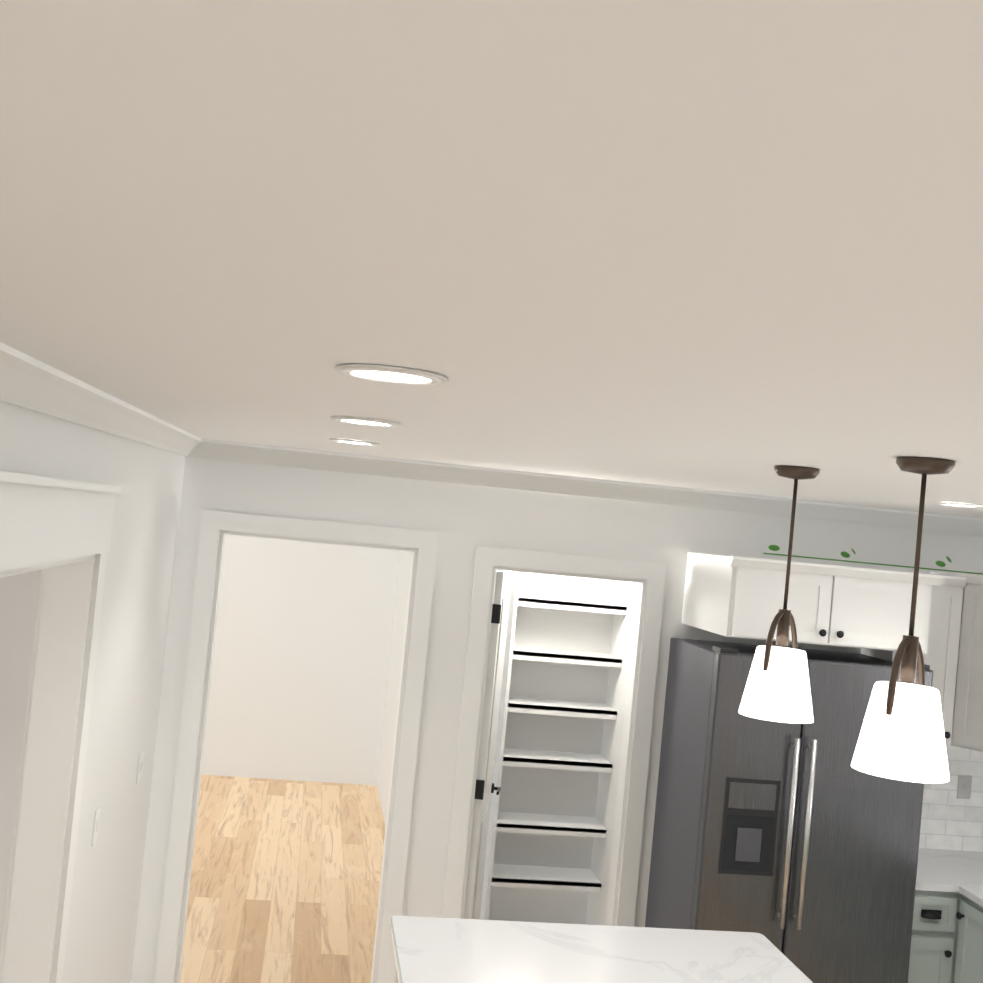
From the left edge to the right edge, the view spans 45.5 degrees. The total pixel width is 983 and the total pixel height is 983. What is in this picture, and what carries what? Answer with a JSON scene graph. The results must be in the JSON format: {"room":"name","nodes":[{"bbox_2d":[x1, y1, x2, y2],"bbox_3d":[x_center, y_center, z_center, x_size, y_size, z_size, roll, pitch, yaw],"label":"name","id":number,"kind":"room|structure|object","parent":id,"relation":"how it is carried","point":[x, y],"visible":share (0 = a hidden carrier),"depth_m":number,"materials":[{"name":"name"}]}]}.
{"room":"kitchen","nodes":[
{"label":"kitchen","id":0,"kind":"room"},
{"bbox_2d":[0,569,41,955],"bbox_3d":[-3.283,0.259,1.118,4.568,3.582,7.790,6,-2,-8],"label":"wall","id":1,"kind":"structure","parent":0,"point":[19,596],"depth_m":5.10,"materials":[{"name":"white paint"}]},
{"bbox_2d":[0,401,187,982],"bbox_3d":[-1.028,0.949,1.518,0.120,2.660,7.960,6,-2,-8],"label":"wall","id":2,"kind":"structure","parent":0,"point":[164,499],"depth_m":4.21,"materials":[{"name":"white paint"}]},
{"bbox_2d":[0,471,120,982],"bbox_3d":[-1.085,1.113,1.860,0.176,2.345,3.350,6,-2,-8],"label":"door frame","id":3,"kind":"structure","parent":2,"relation":"attached to","point":[58,531],"depth_m":3.37,"materials":[{"name":"white wood"}]},
{"bbox_2d":[92,806,100,846],"bbox_3d":[-1.321,1.119,3.918,0.008,0.118,0.075,6,-2,-8],"label":"light switch","id":4,"kind":"object","parent":2,"relation":"attached to","point":[96,826],"visible":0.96,"depth_m":3.90,"materials":[{"name":"white plastic"}]},
{"bbox_2d":[0,342,207,457],"bbox_3d":[-0.819,-0.220,1.569,0.075,0.184,7.720,6,-2,-8],"label":"crown molding","id":5,"kind":"structure","parent":2,"relation":"attached to","point":[30,383],"depth_m":2.82,"materials":[{"name":"white wood"}]},
{"bbox_2d":[136,750,143,783],"bbox_3d":[-1.460,1.146,4.877,0.008,0.118,0.120,6,-2,-8],"label":"light switch","id":6,"kind":"object","parent":2,"relation":"attached to","point":[140,766],"visible":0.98,"depth_m":4.85,"materials":[{"name":"white plastic"}]},
{"bbox_2d":[180,775,384,982],"bbox_3d":[-1.775,2.323,3.951,11.200,0.060,15.200,6,-2,-8],"label":"floor","id":7,"kind":"structure","parent":0,"point":[285,881],"depth_m":7.33,"materials":[{"name":"brown wood"}]},
{"bbox_2d":[389,916,812,982],"bbox_3d":[0.509,1.999,2.691,1.403,0.935,3.080,6,-2,-8],"label":"kitchen island","id":8,"kind":"object","parent":7,"relation":"on","point":[438,950],"visible":1,"depth_m":3.93,"materials":[{"name":"white stone"}]},
{"bbox_2d":[645,638,932,982],"bbox_3d":[1.318,1.671,5.347,0.980,1.908,0.778,6,-2,-8],"label":"refrigerator","id":9,"kind":"object","parent":7,"relation":"on","point":[797,845],"visible":0.77,"depth_m":5.04,"materials":[{"name":"grey metal"}]},
{"bbox_2d":[908,896,951,982],"bbox_3d":[1.893,2.235,5.472,0.287,0.904,0.676,6,-2,-8],"label":"base cabinet","id":10,"kind":"object","parent":7,"relation":"on","point":[947,938],"depth_m":5.22,"materials":[{"name":"grey wood"}]},
{"bbox_2d":[915,848,982,939],"bbox_3d":[2.546,1.768,3.685,0.984,0.030,4.416,6,-2,-8],"label":"countertop","id":11,"kind":"structure","parent":10,"relation":"on","point":[950,882],"depth_m":5.25,"materials":[{"name":"white stone"}]},
{"bbox_2d":[948,924,982,982],"bbox_3d":[2.411,2.269,5.001,0.781,0.904,0.557,6,-2,-8],"label":"base cabinet","id":12,"kind":"object","parent":7,"relation":"on","point":[965,953],"depth_m":5.16,"materials":[{"name":"grey wood"}]},
{"bbox_2d":[201,535,396,784],"bbox_3d":[-2.998,1.114,10.022,4.260,2.500,0.120,6,-2,-8],"label":"wall","id":13,"kind":"structure","parent":0,"point":[307,661],"depth_m":10.15,"materials":[{"name":"white paint"}]},
{"bbox_2d":[373,550,411,827],"bbox_3d":[-0.490,1.208,8.028,0.120,2.660,4.780,6,-2,-8],"label":"wall","id":14,"kind":"structure","parent":0,"point":[401,584],"depth_m":9.60,"materials":[{"name":"white paint"}]},
{"bbox_2d":[0,0,982,518],"bbox_3d":[1.291,-0.114,1.872,4.580,0.224,7.960,6,-2,-8],"label":"ceiling","id":15,"kind":"structure","parent":0,"point":[732,246],"depth_m":0.88,"materials":[{"name":"white paint"}]},
{"bbox_2d":[329,438,379,445],"bbox_3d":[-0.491,-0.176,4.193,0.184,0.006,0.184,6,-2,-8],"label":"recessed light","id":16,"kind":"object","parent":15,"relation":"in","point":[350,441],"visible":1,"depth_m":4.15,"materials":[{"name":"white"}]},
{"bbox_2d":[331,416,400,426],"bbox_3d":[-0.329,-0.181,3.064,0.184,0.006,0.184,6,-2,-8],"label":"recessed light","id":17,"kind":"object","parent":15,"relation":"in","point":[365,421],"visible":0.98,"depth_m":3.03,"materials":[{"name":"white"}]},
{"bbox_2d":[335,364,447,384],"bbox_3d":[-0.162,-0.187,1.896,0.184,0.006,0.184,6,-2,-8],"label":"recessed light","id":18,"kind":"object","parent":15,"relation":"in","point":[390,374],"visible":0.98,"depth_m":1.88,"materials":[{"name":"white"}]},
{"bbox_2d":[738,466,819,723],"bbox_3d":[0.827,0.281,3.283,0.206,0.699,0.206,6,-2,-8],"label":"pendant light","id":19,"kind":"object","parent":15,"relation":"hanging from","point":[777,688],"visible":1,"depth_m":3.22,"materials":[{"name":"white glass"}]},
{"bbox_2d":[851,457,955,783],"bbox_3d":[0.928,0.273,2.580,0.206,0.690,0.206,6,-2,-8],"label":"pendant light","id":20,"kind":"object","parent":15,"relation":"hanging from","point":[902,736],"visible":1,"depth_m":2.52,"materials":[{"name":"white glass"}]},
{"bbox_2d":[935,502,982,507],"bbox_3d":[1.810,0.053,4.521,0.184,0.006,0.184,6,-2,-8],"label":"recessed light","id":21,"kind":"object","parent":15,"relation":"in","point":[960,505],"visible":0.98,"depth_m":4.49,"materials":[{"name":"white"}]},
{"bbox_2d":[463,570,612,923],"bbox_3d":[0.265,1.237,6.701,0.960,2.660,0.120,6,-2,-8],"label":"wall","id":22,"kind":"structure","parent":0,"point":[523,789],"depth_m":6.65,"materials":[{"name":"white paint"}]},
{"bbox_2d":[480,571,626,919],"bbox_3d":[0.329,1.518,6.507,0.628,2.100,0.268,6,-2,-8],"label":"shelf","id":23,"kind":"object","parent":22,"relation":"attached to","point":[536,877],"visible":0.85,"depth_m":6.40,"materials":[{"name":"white wood"}]},
{"bbox_2d":[136,457,982,982],"bbox_3d":[0.599,1.237,5.709,4.320,2.660,0.120,6,-2,-8],"label":"wall","id":24,"kind":"structure","parent":0,"point":[465,517],"depth_m":5.55,"materials":[{"name":"white paint"}]},
{"bbox_2d":[154,510,437,982],"bbox_3d":[-0.905,1.276,5.482,1.090,2.285,0.143,6,-2,-8],"label":"door frame","id":25,"kind":"structure","parent":24,"relation":"attached to","point":[217,527],"depth_m":5.44,"materials":[{"name":"white wood"}]},
{"bbox_2d":[441,546,665,926],"bbox_3d":[0.275,1.418,5.650,0.930,2.235,0.143,6,-2,-8],"label":"door frame","id":26,"kind":"structure","parent":24,"relation":"attached to","point":[648,578],"depth_m":5.62,"materials":[{"name":"white wood"}]},
{"bbox_2d":[464,570,511,919],"bbox_3d":[-0.014,1.455,5.934,0.236,2.115,0.693,6,-2,-8],"label":"pantry door","id":27,"kind":"structure","parent":26,"relation":"attached to","point":[485,788],"depth_m":5.66,"materials":[{"name":"white wood"}]},
{"bbox_2d":[204,439,982,535],"bbox_3d":[0.744,0.008,5.653,4.170,0.084,0.075,6,-2,-8],"label":"crown molding","id":28,"kind":"structure","parent":24,"relation":"attached to","point":[213,449],"depth_m":5.60,"materials":[{"name":"white wood"}]},
{"bbox_2d":[682,552,943,653],"bbox_3d":[1.448,0.504,5.424,0.970,0.350,0.694,6,-2,-8],"label":"upper cabinet","id":29,"kind":"object","parent":24,"relation":"attached to","point":[743,597],"visible":0.94,"depth_m":5.12,"materials":[{"name":"white wood"}]},
{"bbox_2d":[861,571,982,751],"bbox_3d":[2.380,0.808,5.497,0.977,0.815,0.805,6,-2,-8],"label":"upper cabinet","id":30,"kind":"object","parent":24,"relation":"attached to","point":[953,657],"visible":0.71,"depth_m":5.52,"materials":[{"name":"white wood"}]},
{"bbox_2d":[763,545,982,574],"bbox_3d":[1.904,0.320,5.623,1.229,0.074,0.109,6,-2,-8],"label":"plant","id":31,"kind":"object","parent":30,"relation":"on","point":[846,554],"visible":1,"depth_m":5.61,"materials":[{"name":"green plant"}]},
{"bbox_2d":[919,745,982,851],"bbox_3d":[2.257,1.492,5.878,0.977,0.604,0.006,6,-2,-8],"label":"tile backsplash","id":32,"kind":"structure","parent":24,"relation":"attached to","point":[950,820],"depth_m":5.88,"materials":[{"name":"white tile"}]},
{"bbox_2d":[957,775,971,798],"bbox_3d":[2.379,1.486,5.888,0.075,0.118,0.008,6,-2,-8],"label":"outlet","id":33,"kind":"object","parent":32,"relation":"attached to","point":[964,786],"visible":1,"depth_m":5.89,"materials":[{"name":"white plastic"}]},
{"bbox_2d":[585,580,635,924],"bbox_3d":[0.763,1.270,6.247,0.100,2.660,0.900,6,-2,-8],"label":"wall","id":34,"kind":"structure","parent":0,"point":[620,627],"depth_m":6.48,"materials":[{"name":"white paint"}]}
]}

